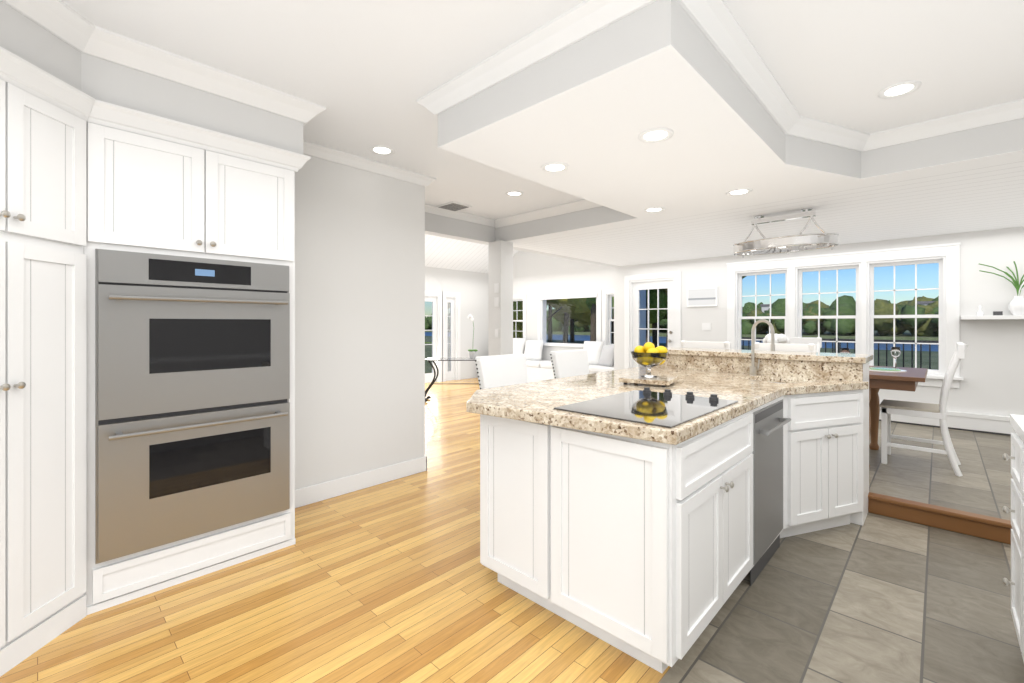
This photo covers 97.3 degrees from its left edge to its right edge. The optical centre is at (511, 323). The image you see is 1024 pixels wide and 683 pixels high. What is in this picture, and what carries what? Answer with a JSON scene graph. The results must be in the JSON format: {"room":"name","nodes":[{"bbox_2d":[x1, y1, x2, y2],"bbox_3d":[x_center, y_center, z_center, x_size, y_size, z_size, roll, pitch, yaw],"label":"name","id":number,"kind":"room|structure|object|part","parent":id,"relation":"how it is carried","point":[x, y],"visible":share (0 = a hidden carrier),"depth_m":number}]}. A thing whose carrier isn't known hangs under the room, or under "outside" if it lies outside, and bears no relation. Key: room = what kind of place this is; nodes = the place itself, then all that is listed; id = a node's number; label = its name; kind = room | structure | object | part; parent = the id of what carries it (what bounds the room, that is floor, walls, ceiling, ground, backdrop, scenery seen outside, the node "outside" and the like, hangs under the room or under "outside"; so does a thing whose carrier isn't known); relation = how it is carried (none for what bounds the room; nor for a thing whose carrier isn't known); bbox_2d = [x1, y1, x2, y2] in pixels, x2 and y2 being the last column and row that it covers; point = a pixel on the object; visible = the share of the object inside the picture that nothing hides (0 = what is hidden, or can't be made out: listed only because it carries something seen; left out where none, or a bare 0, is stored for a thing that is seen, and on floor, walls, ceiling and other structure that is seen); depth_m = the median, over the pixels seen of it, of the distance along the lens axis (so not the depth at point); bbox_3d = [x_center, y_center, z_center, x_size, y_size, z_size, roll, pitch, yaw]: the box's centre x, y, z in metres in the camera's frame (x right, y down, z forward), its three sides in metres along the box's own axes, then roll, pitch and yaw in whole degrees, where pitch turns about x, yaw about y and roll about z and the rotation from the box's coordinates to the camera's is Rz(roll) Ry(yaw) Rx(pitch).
{"room":"kitchen","nodes":[
{"label":"kitchen","id":0,"kind":"room"},
{"bbox_2d":[0,377,670,682],"bbox_3d":[-1.495,1.405,5.354,7.980,0.060,11.210,0,0,43],"label":"floor","id":1,"kind":"structure","parent":0,"point":[394,581],"depth_m":2.12},
{"bbox_2d":[0,46,103,676],"bbox_3d":[-2.270,0.163,1.742,0.968,2.424,0.912,0,0,43],"label":"tall cabinet","id":2,"kind":"object","parent":1,"relation":"on","point":[52,131],"depth_m":1.94},
{"bbox_2d":[104,102,303,608],"bbox_3d":[-1.887,0.163,2.626,0.639,2.424,1.008,0,0,43],"label":"tall cabinet","id":3,"kind":"object","parent":1,"relation":"on","point":[147,353],"depth_m":2.41},
{"bbox_2d":[425,358,474,401],"bbox_3d":[-0.954,1.009,8.074,1.295,0.782,0.400,0,0,0],"label":"console table","id":4,"kind":"object","parent":1,"relation":"on","point":[442,359],"visible":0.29,"depth_m":7.91},
{"bbox_2d":[468,314,477,358],"bbox_3d":[-0.717,0.218,8.088,0.290,0.797,0.173,0,0,43],"label":"orchid","id":5,"kind":"object","parent":4,"relation":"on","point":[472,353],"visible":0.98,"depth_m":8.04},
{"bbox_2d":[488,240,512,355],"bbox_3d":[-0.149,0.150,5.952,0.230,2.450,0.230,0,0,43],"label":"post","id":6,"kind":"object","parent":1,"relation":"on","point":[500,267],"visible":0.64,"depth_m":5.87},
{"bbox_2d":[494,297,498,306],"bbox_3d":[-0.198,-0.285,5.834,0.080,0.120,0.007,0,0,44],"label":"switch plate","id":7,"kind":"object","parent":6,"relation":"attached to","point":[496,299],"depth_m":5.83},
{"bbox_2d":[495,329,498,336],"bbox_3d":[-0.198,0.120,5.834,0.060,0.110,0.007,0,0,44],"label":"switch plate","id":8,"kind":"object","parent":6,"relation":"attached to","point":[496,330],"depth_m":5.83},
{"bbox_2d":[475,354,527,388],"bbox_3d":[0.075,0.810,3.389,0.518,1.131,0.527,0,0,43],"label":"stool","id":9,"kind":"object","parent":1,"relation":"on","point":[500,370],"visible":0.35,"depth_m":3.47},
{"bbox_2d":[513,338,613,381],"bbox_3d":[0.821,0.863,10.235,3.900,1.025,0.618,0,0,43],"label":"window seat","id":10,"kind":"object","parent":1,"relation":"on","point":[600,356],"visible":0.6,"depth_m":9.94},
{"bbox_2d":[550,349,589,378],"bbox_3d":[0.694,0.810,4.056,0.518,1.131,0.527,0,0,43],"label":"stool","id":11,"kind":"object","parent":1,"relation":"on","point":[569,363],"visible":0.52,"depth_m":4.13},
{"bbox_2d":[470,351,868,672],"bbox_3d":[1.171,0.820,2.904,1.560,1.110,2.626,0,0,43],"label":"kitchen island","id":12,"kind":"object","parent":1,"relation":"on","point":[650,525],"depth_m":2.11},
{"bbox_2d":[466,383,868,478],"bbox_3d":[0.988,0.415,2.737,1.644,0.050,2.390,0,0,43],"label":"island countertop","id":13,"kind":"structure","parent":12,"relation":"on","point":[724,452],"depth_m":2.03},
{"bbox_2d":[619,342,678,386],"bbox_3d":[0.899,0.254,2.952,0.310,0.271,0.310,0,0,32],"label":"lemon bowl","id":14,"kind":"object","parent":13,"relation":"on","point":[648,355],"visible":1,"depth_m":2.88},
{"bbox_2d":[746,319,777,358],"bbox_3d":[1.877,0.177,3.378,0.192,0.427,0.114,0,0,43],"label":"faucet","id":15,"kind":"object","parent":13,"relation":"on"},
{"bbox_2d":[666,347,872,362],"bbox_3d":[1.935,0.245,3.720,1.604,0.040,0.460,0,0,43],"label":"island countertop","id":16,"kind":"structure","parent":12,"relation":"on","point":[681,350],"depth_m":3.43},
{"bbox_2d":[295,154,424,489],"bbox_3d":[-2.628,0.005,2.425,0.150,2.740,5.100,0,0,43],"label":"wall","id":17,"kind":"structure","parent":0,"point":[359,320],"depth_m":3.73},
{"bbox_2d":[295,456,426,507],"bbox_3d":[-2.623,1.308,2.430,0.186,0.135,5.115,0,0,43],"label":"baseboard","id":18,"kind":"structure","parent":17,"relation":"attached to","point":[307,495],"depth_m":3.71},
{"bbox_2d":[1,0,1023,227],"bbox_3d":[0.533,-1.315,1.796,6.900,0.100,5.060,0,0,43],"label":"crown molding","id":19,"kind":"structure","parent":17,"relation":"attached to","point":[718,25],"depth_m":2.39},
{"bbox_2d":[425,266,487,378],"bbox_3d":[-4.331,-0.225,8.046,0.160,3.200,11.210,0,0,43],"label":"wall","id":20,"kind":"structure","parent":0,"point":[471,288],"depth_m":11.34},
{"bbox_2d":[425,290,459,382],"bbox_3d":[-2.107,0.300,10.375,0.180,2.150,2.230,0,0,43],"label":"doors","id":21,"kind":"structure","parent":20,"relation":"in","point":[441,301],"depth_m":10.76},
{"bbox_2d":[425,234,518,272],"bbox_3d":[-2.829,-1.860,6.621,4.300,1.230,11.210,0,0,43],"label":"ceiling","id":22,"kind":"structure","parent":0,"point":[447,253],"depth_m":10.38},
{"bbox_2d":[425,212,619,266],"bbox_3d":[-1.491,-1.500,4.792,0.160,0.850,10.100,0,0,43],"label":"beam","id":23,"kind":"structure","parent":0,"point":[446,227],"depth_m":5.63},
{"bbox_2d":[61,0,1023,219],"bbox_3d":[-0.066,-1.415,1.165,6.900,0.100,6.800,0,0,43],"label":"ceiling","id":24,"kind":"structure","parent":0,"point":[367,74],"depth_m":2.27},
{"bbox_2d":[0,0,302,153],"bbox_3d":[-2.457,-1.210,1.332,1.598,0.310,3.750,0,0,43],"label":"bulkhead","id":25,"kind":"object","parent":24,"relation":"attached to","point":[22,36],"visible":0.38,"depth_m":2.25},
{"bbox_2d":[369,145,394,154],"bbox_3d":[-1.019,-1.359,3.531,0.193,0.009,0.193,0,0,37],"label":"recessed light","id":26,"kind":"object","parent":24,"relation":"in","point":[376,149],"depth_m":3.52},
{"bbox_2d":[436,201,471,210],"bbox_3d":[-0.674,-1.357,5.217,0.320,0.013,0.280,0,0,43],"label":"ceiling vent","id":27,"kind":"object","parent":24,"relation":"in","point":[454,206],"visible":1,"depth_m":5.18},
{"bbox_2d":[505,191,523,196],"bbox_3d":[0.025,-1.359,4.705,0.193,0.009,0.193,0,0,37],"label":"recessed light","id":28,"kind":"object","parent":24,"relation":"in","point":[510,193],"depth_m":4.70},
{"bbox_2d":[878,81,920,98],"bbox_3d":[2.251,-1.359,2.620,0.193,0.009,0.193,0,0,37],"label":"recessed light","id":29,"kind":"object","parent":24,"relation":"in","point":[900,89],"depth_m":2.61},
{"bbox_2d":[513,251,645,364],"bbox_3d":[1.032,-0.225,10.574,4.460,3.200,0.160,0,0,43],"label":"wall","id":30,"kind":"structure","parent":0,"point":[534,274],"depth_m":10.58},
{"bbox_2d":[513,289,613,346],"bbox_3d":[1.062,-0.110,10.504,3.540,1.250,0.220,0,0,43],"label":"window","id":31,"kind":"structure","parent":30,"relation":"in","point":[572,294],"depth_m":10.05},
{"bbox_3d":[1.083,-0.080,10.525,3.320,1.130,0.160,0,0,43],"label":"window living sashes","id":32,"kind":"part","parent":31,"relation":"part of"},
{"bbox_2d":[640,290,641,345],"bbox_3d":[2.316,-0.225,8.803,0.160,3.200,0.640,0,0,43],"label":"wall","id":33,"kind":"structure","parent":0,"point":[640,317],"depth_m":8.93},
{"bbox_2d":[438,0,860,217],"bbox_3d":[1.066,-1.220,3.041,1.800,0.290,2.520,0,0,43],"label":"ceiling","id":34,"kind":"structure","parent":0,"point":[588,110],"depth_m":2.53},
{"bbox_2d":[541,162,568,172],"bbox_3d":[0.294,-1.069,3.085,0.193,0.009,0.193,0,0,35],"label":"recessed light","id":35,"kind":"object","parent":34,"relation":"in","point":[553,167],"depth_m":3.08},
{"bbox_2d":[643,207,664,212],"bbox_3d":[1.332,-1.069,4.222,0.193,0.009,0.193,0,0,37],"label":"recessed light","id":36,"kind":"object","parent":34,"relation":"in","point":[651,209],"depth_m":4.21},
{"bbox_2d":[638,128,673,142],"bbox_3d":[0.817,-1.069,2.561,0.193,0.009,0.193,0,0,37],"label":"recessed light","id":37,"kind":"object","parent":34,"relation":"in","point":[656,135],"depth_m":2.56},
{"bbox_2d":[726,188,751,195],"bbox_3d":[1.842,-1.069,3.656,0.193,0.009,0.193,0,0,19],"label":"recessed light","id":38,"kind":"object","parent":34,"relation":"in","point":[741,191],"depth_m":3.65},
{"bbox_2d":[495,118,1023,242],"bbox_3d":[2.330,-1.220,3.690,6.900,0.290,0.160,0,0,43],"label":"header","id":39,"kind":"object","parent":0,"point":[989,143],"visible":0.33,"depth_m":3.22},
{"bbox_2d":[513,157,1023,265],"bbox_3d":[3.520,-1.125,4.945,6.900,0.100,3.300,0,0,43],"label":"ceiling","id":40,"kind":"structure","parent":0,"point":[982,197],"depth_m":4.63},
{"bbox_2d":[732,208,838,257],"bbox_3d":[2.609,-0.881,4.348,0.896,0.383,0.436,0,0,43],"label":"chandelier","id":41,"kind":"object","parent":40,"relation":"hanging from","point":[800,241],"visible":1,"depth_m":4.26},
{"bbox_2d":[614,227,1023,415],"bbox_3d":[4.598,0.065,6.087,7.210,2.620,0.160,0,0,43],"label":"wall","id":42,"kind":"structure","parent":0,"point":[992,370],"depth_m":5.26},
{"bbox_2d":[630,277,674,367],"bbox_3d":[2.518,0.225,8.028,0.860,2.040,0.207,0,0,43],"label":"door","id":43,"kind":"structure","parent":42,"relation":"in","point":[636,286],"depth_m":8.08},
{"bbox_2d":[624,271,680,368],"bbox_3d":[2.472,0.175,7.980,1.060,2.140,0.019,0,0,43],"label":"door frame","id":44,"kind":"structure","parent":42,"relation":"attached to","point":[629,278],"depth_m":8.07},
{"bbox_2d":[687,287,717,306],"bbox_3d":[3.109,-0.440,7.365,0.490,0.310,0.031,0,0,43],"label":"air conditioner","id":45,"kind":"object","parent":42,"relation":"attached to","point":[702,297],"visible":0.95,"depth_m":7.35},
{"bbox_2d":[702,323,710,329],"bbox_3d":[3.165,0.045,7.330,0.140,0.120,0.007,0,0,44],"label":"switch plate","id":46,"kind":"object","parent":42,"relation":"attached to","point":[706,326],"depth_m":7.33},
{"bbox_2d":[726,242,962,387],"bbox_3d":[4.376,-0.100,6.245,2.660,1.720,0.235,0,0,43],"label":"window","id":47,"kind":"structure","parent":42,"relation":"in","point":[871,316],"depth_m":5.94},
{"bbox_2d":[879,407,1015,435],"bbox_3d":[5.812,1.139,4.774,3.300,0.209,0.071,0,0,43],"label":"baseboard heater","id":48,"kind":"object","parent":42,"relation":"attached to","point":[982,423],"depth_m":5.22},
{"bbox_2d":[960,315,1023,319],"bbox_3d":[5.678,-0.072,4.799,1.270,0.045,0.219,0,0,43],"label":"floating shelf","id":49,"kind":"object","parent":42,"relation":"attached to","point":[991,317],"visible":1,"depth_m":5.01},
{"bbox_2d":[977,261,1023,315],"bbox_3d":[5.598,-0.390,4.927,0.718,0.588,0.267,0,0,43],"label":"decor","id":50,"kind":"object","parent":49,"relation":"on","point":[1016,305],"visible":0.94,"depth_m":4.93},
{"bbox_2d":[659,513,1023,682],"bbox_3d":[1.203,1.405,-0.163,3.530,0.060,6.920,0,0,43],"label":"floor","id":51,"kind":"structure","parent":0,"point":[875,598],"depth_m":2.12},
{"bbox_2d":[1006,426,1017,621],"bbox_3d":[2.271,0.910,1.611,0.623,0.931,0.438,0,0,43],"label":"base cabinet","id":52,"kind":"object","parent":51,"relation":"on","point":[1011,457],"depth_m":1.94},
{"bbox_2d":[1014,434,1023,661],"bbox_3d":[1.967,0.910,1.291,0.623,0.931,0.579,0,0,43],"label":"base cabinet","id":53,"kind":"object","parent":51,"relation":"on","point":[1016,457],"depth_m":1.80},
{"bbox_2d":[1010,414,1023,441],"bbox_3d":[1.622,0.422,0.905,0.652,0.045,2.406,0,0,43],"label":"countertop","id":54,"kind":"structure","parent":53,"relation":"on","point":[1017,421],"depth_m":1.85},
{"bbox_2d":[869,421,1012,520],"bbox_3d":[3.516,1.310,4.831,7.050,0.130,3.470,0,0,43],"label":"floor","id":55,"kind":"structure","parent":0,"point":[982,485],"depth_m":3.77},
{"bbox_2d":[680,340,730,348],"bbox_3d":[1.978,0.705,4.409,0.460,1.094,0.560,0,0,43],"label":"dining chair","id":56,"kind":"object","parent":55,"relation":"on","point":[706,344],"visible":0.1,"depth_m":4.21},
{"bbox_2d":[755,342,815,351],"bbox_3d":[2.450,0.705,3.962,0.460,1.094,0.560,0,0,43],"label":"dining chair","id":57,"kind":"object","parent":55,"relation":"on","point":[811,347],"visible":0.04,"depth_m":3.75},
{"bbox_2d":[788,337,821,351],"bbox_3d":[3.368,0.705,5.365,0.460,1.094,0.560,0,0,43],"label":"dining chair","id":58,"kind":"object","parent":55,"relation":"on","point":[817,341],"visible":0.1,"depth_m":5.46},
{"bbox_2d":[763,334,927,467],"bbox_3d":[2.893,0.672,4.596,1.970,1.145,1.050,0,0,43],"label":"dining table","id":59,"kind":"object","parent":55,"relation":"on","point":[896,378],"visible":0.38,"depth_m":4.02},
{"bbox_2d":[879,342,967,475],"bbox_3d":[3.637,0.705,3.993,0.560,1.094,0.460,0,0,43],"label":"dining chair","id":60,"kind":"object","parent":55,"relation":"on","point":[914,409],"visible":0.98,"depth_m":3.90},
{"bbox_2d":[868,492,1011,543],"bbox_3d":[2.271,1.309,3.628,6.900,0.132,0.090,0,0,43],"label":"trim","id":61,"kind":"structure","parent":55,"relation":"attached to","point":[977,525],"depth_m":3.02},
{"label":"outside","id":62,"kind":"structure","parent":0,"visible":0},
{"bbox_2d":[425,332,937,350],"bbox_3d":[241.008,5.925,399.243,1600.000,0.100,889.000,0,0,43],"label":"water","id":63,"kind":"structure","parent":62,"point":[907,347],"depth_m":128.68},
{"bbox_2d":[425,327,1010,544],"bbox_3d":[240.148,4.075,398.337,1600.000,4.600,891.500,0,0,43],"label":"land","id":64,"kind":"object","parent":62,"point":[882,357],"depth_m":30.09},
{"bbox_2d":[425,276,745,347],"bbox_3d":[7.355,-2.787,31.156,58.382,16.345,26.213,0,0,43],"label":"trees","id":65,"kind":"object","parent":64,"relation":"on","point":[568,314],"depth_m":27.45},
{"bbox_2d":[425,295,938,336],"bbox_3d":[64.478,-2.832,263.838,397.407,19.304,69.464,0,0,43],"label":"trees","id":66,"kind":"object","parent":64,"relation":"on","point":[848,303],"depth_m":175.13},
{"bbox_2d":[742,337,938,369],"bbox_3d":[6.444,0.875,6.202,7.210,1.240,2.530,0,0,43],"label":"railing","id":67,"kind":"object","parent":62,"point":[909,341],"depth_m":7.75},
{"bbox_2d":[760,300,934,311],"bbox_3d":[107.796,-5.125,221.677,152.000,9.000,6.800,0,0,43],"label":"houses","id":68,"kind":"structure","parent":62,"point":[765,306],"depth_m":206.95}
]}

